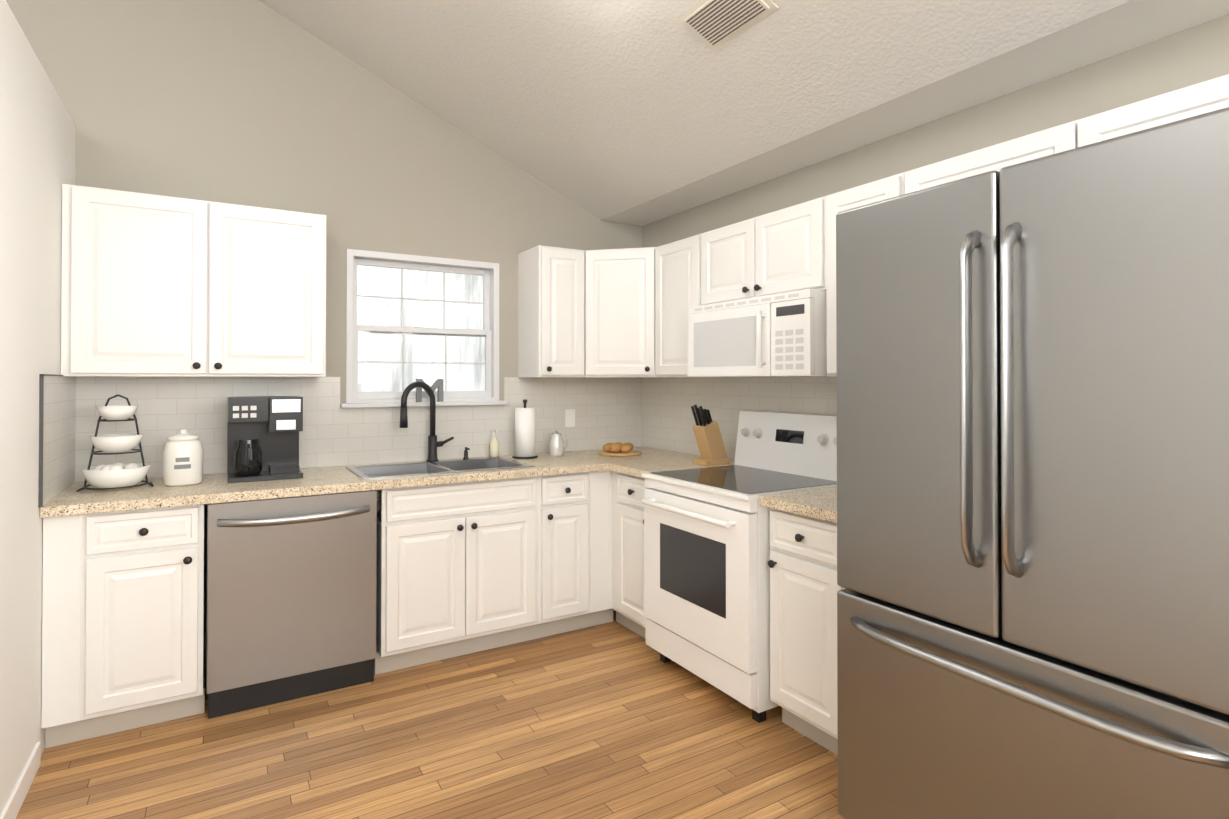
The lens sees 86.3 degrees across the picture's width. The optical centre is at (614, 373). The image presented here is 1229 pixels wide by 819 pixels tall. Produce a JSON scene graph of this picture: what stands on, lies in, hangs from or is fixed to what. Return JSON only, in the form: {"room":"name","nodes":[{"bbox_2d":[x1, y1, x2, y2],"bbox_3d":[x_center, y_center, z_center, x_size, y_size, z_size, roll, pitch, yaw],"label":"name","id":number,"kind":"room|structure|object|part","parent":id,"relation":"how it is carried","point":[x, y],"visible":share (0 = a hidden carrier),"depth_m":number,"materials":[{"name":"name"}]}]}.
{"room":"kitchen","nodes":[
{"label":"kitchen","id":0,"kind":"room"},
{"bbox_2d":[0,0,75,814],"bbox_3d":[-1.100,0.128,0.649,0.120,2.500,5.200,0,-1,-31],"label":"wall","id":1,"kind":"structure","parent":0,"point":[37,147],"depth_m":2.16,"materials":[{"name":"white paint"}]},
{"bbox_2d":[0,741,40,818],"bbox_3d":[-0.872,1.333,0.390,0.012,0.085,4.540,0,-1,-31],"label":"baseboard","id":2,"kind":"structure","parent":1,"relation":"attached to","point":[13,805],"depth_m":2.12,"materials":[{"name":"white wood"}]},
{"bbox_2d":[38,374,75,507],"bbox_3d":[-2.217,0.242,2.620,0.011,0.475,0.652,0,-1,-31],"label":"tile backsplash","id":3,"kind":"structure","parent":1,"relation":"attached to","point":[57,418],"depth_m":2.55,"materials":[{"name":"grey tile"}]},
{"bbox_2d":[6,0,641,664],"bbox_3d":[-2.674,-1.253,2.817,6.860,5.300,0.120,0,-1,-31],"label":"wall","id":4,"kind":"structure","parent":0,"point":[250,102],"depth_m":3.36,"materials":[{"name":"beige paint"}]},
{"bbox_2d":[61,184,325,376],"bbox_3d":[-1.885,-0.376,3.023,0.987,0.779,0.327,0,-1,-31],"label":"upper cabinet","id":5,"kind":"object","parent":4,"relation":"attached to","point":[159,286],"depth_m":2.86,"materials":[{"name":"white wood"}]},
{"bbox_2d":[75,377,641,482],"bbox_3d":[-1.105,0.254,3.679,3.012,0.469,0.008,0,-1,-31],"label":"tile backsplash","id":6,"kind":"structure","parent":4,"relation":"attached to","point":[607,410],"depth_m":3.48,"materials":[{"name":"white tile"}]},
{"bbox_2d":[565,409,574,426],"bbox_3d":[-0.281,0.281,4.170,0.070,0.115,0.005,0,-1,-31],"label":"electrical outlet plate","id":7,"kind":"object","parent":6,"relation":"attached to","point":[569,417],"visible":1,"depth_m":4.17,"materials":[{"name":"white plastic"}]},
{"bbox_2d":[340,249,505,407],"bbox_3d":[-1.078,-0.241,3.743,0.920,0.847,0.155,0,-1,-31],"label":"window","id":8,"kind":"structure","parent":4,"relation":"in","point":[489,332],"depth_m":3.74,"materials":[{"name":"white"}]},
{"bbox_3d":[-1.096,-0.245,3.773,0.770,0.750,0.039,0,-1,-31],"label":"glass","id":9,"kind":"part","parent":8,"relation":"part of","materials":[{"name":"clear glass"}]},
{"bbox_2d":[416,379,443,401],"bbox_3d":[-1.044,0.094,3.703,0.150,0.130,0.022,0,-1,-31],"label":"letter","id":10,"kind":"object","parent":8,"relation":"on","point":[439,383],"visible":0.73,"depth_m":3.71,"materials":[{"name":"grey"}]},
{"bbox_2d":[518,245,652,377],"bbox_3d":[-0.186,-0.357,3.877,0.562,0.754,0.627,0,-1,-31],"label":"upper cabinet","id":11,"kind":"object","parent":4,"relation":"attached to","point":[582,313],"depth_m":3.82,"materials":[{"name":"white wood"}]},
{"bbox_2d":[16,609,844,818],"bbox_3d":[-0.830,1.429,-0.252,6.860,0.120,7.240,0,-1,-31],"label":"floor","id":12,"kind":"structure","parent":0,"point":[614,719],"depth_m":2.40,"materials":[{"name":"brown wood"}]},
{"bbox_2d":[73,504,205,741],"bbox_3d":[-1.973,0.960,2.788,0.390,0.874,0.618,0,-1,-31],"label":"base cabinet","id":13,"kind":"object","parent":12,"relation":"on","point":[139,576],"depth_m":2.52,"materials":[{"name":"white wood"}]},
{"bbox_2d":[40,447,690,517],"bbox_3d":[-0.934,0.507,3.403,3.016,0.040,0.650,0,-1,-31],"label":"countertop","id":14,"kind":"structure","parent":13,"relation":"on","point":[214,488],"depth_m":2.85,"materials":[{"name":"beige stone"}]},
{"bbox_2d":[76,394,153,491],"bbox_3d":[-2.082,0.283,2.742,0.258,0.393,0.236,0,-1,-31],"label":"tiered stand","id":15,"kind":"object","parent":14,"relation":"on","point":[111,477],"visible":1,"depth_m":2.69,"materials":[{"name":"white ceramic"}]},
{"bbox_2d":[163,429,203,485],"bbox_3d":[-1.882,0.362,2.861,0.150,0.238,0.151,0,-1,-31],"label":"canister","id":16,"kind":"object","parent":14,"relation":"on","point":[183,452],"visible":1,"depth_m":2.81,"materials":[{"name":"white ceramic"}]},
{"bbox_2d":[227,396,302,482],"bbox_3d":[-1.639,0.296,3.073,0.300,0.375,0.291,0,-1,-31],"label":"coffee maker","id":17,"kind":"object","parent":14,"relation":"on","point":[262,438],"visible":1,"depth_m":3.02,"materials":[{"name":"black plastic"}]},
{"bbox_2d":[400,381,453,461],"bbox_3d":[-1.024,0.262,3.585,0.314,0.440,0.127,0,-1,-31],"label":"faucet","id":18,"kind":"object","parent":14,"relation":"on","point":[433,444],"visible":1,"depth_m":3.61,"materials":[{"name":"black metal"}]},
{"bbox_2d":[345,456,534,513],"bbox_3d":[-0.911,0.573,3.423,0.850,0.184,0.503,0,-1,-31],"label":"sink","id":19,"kind":"object","parent":14,"relation":"in","point":[386,470],"visible":0.21,"depth_m":3.50,"materials":[{"name":"silver metal"}]},
{"bbox_2d":[463,447,469,458],"bbox_3d":[-0.836,0.449,3.715,0.033,0.068,0.068,0,-1,-31],"label":"soap dispenser","id":20,"kind":"object","parent":19,"relation":"on","point":[466,453],"visible":1,"depth_m":3.72,"materials":[{"name":"black metal"}]},
{"bbox_2d":[490,430,498,456],"bbox_3d":[-0.698,0.406,3.814,0.055,0.156,0.063,0,-1,-31],"label":"soap bottle","id":21,"kind":"object","parent":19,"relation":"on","point":[494,446],"visible":1,"depth_m":3.79,"materials":[{"name":"beige plastic"}]},
{"bbox_2d":[512,399,537,458],"bbox_3d":[-0.524,0.320,3.837,0.150,0.340,0.150,0,-1,-31],"label":"paper towel","id":22,"kind":"object","parent":14,"relation":"on","point":[524,432],"visible":1,"depth_m":3.79,"materials":[{"name":"white paper"}]},
{"bbox_2d":[549,431,567,456],"bbox_3d":[-0.334,0.416,3.928,0.119,0.150,0.090,0,-1,-31],"label":"pitcher","id":23,"kind":"object","parent":14,"relation":"on","point":[556,447],"visible":1,"depth_m":3.89,"materials":[{"name":"white metal"}]},
{"bbox_2d":[598,442,641,456],"bbox_3d":[0.032,0.458,4.009,0.270,0.066,0.270,0,-1,-31],"label":"board","id":24,"kind":"object","parent":14,"relation":"on","point":[618,449],"visible":1,"depth_m":3.93,"materials":[{"name":"brown wood"}]},
{"bbox_2d":[207,490,376,718],"bbox_3d":[-1.497,0.963,3.031,0.651,0.871,0.661,0,-1,-31],"label":"dishwasher","id":25,"kind":"object","parent":12,"relation":"on","point":[291,595],"visible":0.94,"depth_m":2.78,"materials":[{"name":"silver metal"}]},
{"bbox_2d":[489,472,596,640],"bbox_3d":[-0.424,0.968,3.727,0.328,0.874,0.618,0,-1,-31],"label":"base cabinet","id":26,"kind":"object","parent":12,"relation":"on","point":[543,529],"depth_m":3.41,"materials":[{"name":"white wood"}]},
{"bbox_2d":[597,471,612,624],"bbox_3d":[0.093,0.971,4.017,0.618,0.874,0.658,0,-1,-31],"label":"base cabinet","id":27,"kind":"object","parent":12,"relation":"on","point":[604,478],"depth_m":3.62,"materials":[{"name":"white wood"}]},
{"bbox_2d":[613,472,648,638],"bbox_3d":[0.349,0.967,3.594,0.618,0.874,0.448,0,-1,-31],"label":"base cabinet","id":28,"kind":"object","parent":12,"relation":"on","point":[628,491],"depth_m":3.46,"materials":[{"name":"white wood"}]},
{"bbox_2d":[604,455,734,478],"bbox_3d":[0.340,0.508,3.558,0.676,0.040,0.404,0,-1,-31],"label":"countertop","id":29,"kind":"structure","parent":28,"relation":"on","point":[632,467],"depth_m":3.53,"materials":[{"name":"beige stone"}]},
{"bbox_2d":[691,404,729,465],"bbox_3d":[0.509,0.326,3.533,0.198,0.324,0.110,0,-1,-31],"label":"knife block","id":30,"kind":"object","parent":29,"relation":"on","point":[709,439],"visible":1,"depth_m":3.50,"materials":[{"name":"brown wood"}]},
{"bbox_2d":[641,410,836,722],"bbox_3d":[0.600,0.796,3.037,0.744,1.205,0.747,0,-1,-31],"label":"range","id":31,"kind":"object","parent":12,"relation":"on","point":[706,573],"visible":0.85,"depth_m":2.86,"materials":[{"name":"white metal"}]},
{"bbox_2d":[768,508,845,754],"bbox_3d":[0.962,0.958,2.582,0.618,0.874,0.384,0,-1,-31],"label":"base cabinet","id":32,"kind":"object","parent":12,"relation":"on","point":[804,587],"depth_m":2.43,"materials":[{"name":"white wood"}]},
{"bbox_2d":[759,486,836,522],"bbox_3d":[0.990,0.499,2.512,0.648,0.040,0.553,0,-1,-31],"label":"countertop","id":33,"kind":"structure","parent":32,"relation":"on","point":[820,503],"depth_m":2.48,"materials":[{"name":"beige stone"}]},
{"bbox_2d":[836,107,1228,818],"bbox_3d":[1.251,0.448,1.770,0.914,1.880,0.968,0,-1,-31],"label":"refrigerator","id":34,"kind":"object","parent":12,"relation":"on","point":[1032,375],"visible":1,"depth_m":1.49,"materials":[{"name":"silver metal"}]},
{"bbox_2d":[259,0,1228,225],"bbox_3d":[-0.830,-2.465,-0.217,6.620,2.829,7.000,0,-1,-31],"label":"ceiling","id":35,"kind":"structure","parent":0,"point":[602,109],"depth_m":2.79,"materials":[{"name":"white paint"}]},
{"bbox_2d":[677,0,777,50],"bbox_3d":[0.396,-1.287,2.339,0.177,0.080,0.340,0,-1,-31],"label":"ceiling vent","id":36,"kind":"object","parent":35,"relation":"in","point":[713,25],"visible":1,"depth_m":2.35,"materials":[{"name":"beige metal"}]},
{"bbox_2d":[642,14,1228,453],"bbox_3d":[2.053,0.100,1.506,0.120,2.570,7.000,0,-1,-31],"label":"wall","id":37,"kind":"structure","parent":0,"point":[1190,56],"depth_m":2.45,"materials":[{"name":"beige paint"}]},
{"bbox_2d":[642,377,836,460],"bbox_3d":[0.796,0.252,3.456,0.008,0.469,2.360,0,-1,-31],"label":"tile backsplash","id":38,"kind":"structure","parent":37,"relation":"attached to","point":[668,422],"depth_m":3.76,"materials":[{"name":"white tile"}]},
{"bbox_2d":[653,74,1228,377],"bbox_3d":[0.909,-0.365,2.944,0.345,0.754,3.357,0,-1,-31],"label":"upper cabinet","id":39,"kind":"object","parent":37,"relation":"attached to","point":[793,248],"depth_m":2.81,"materials":[{"name":"white wood"}]},
{"bbox_2d":[688,289,835,376],"bbox_3d":[0.740,-0.166,3.122,0.447,0.360,0.810,0,-1,-31],"label":"microwave","id":40,"kind":"object","parent":39,"relation":"attached to","point":[784,334],"visible":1,"depth_m":2.90,"materials":[{"name":"white plastic"}]},
{"label":"outside","id":41,"kind":"structure","parent":0,"visible":0},
{"bbox_2d":[357,265,484,391],"bbox_3d":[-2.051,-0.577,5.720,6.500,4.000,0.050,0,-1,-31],"label":"window glass","id":42,"kind":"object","parent":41,"point":[431,374],"depth_m":5.87,"materials":[{"name":"clear glass"}]}
]}

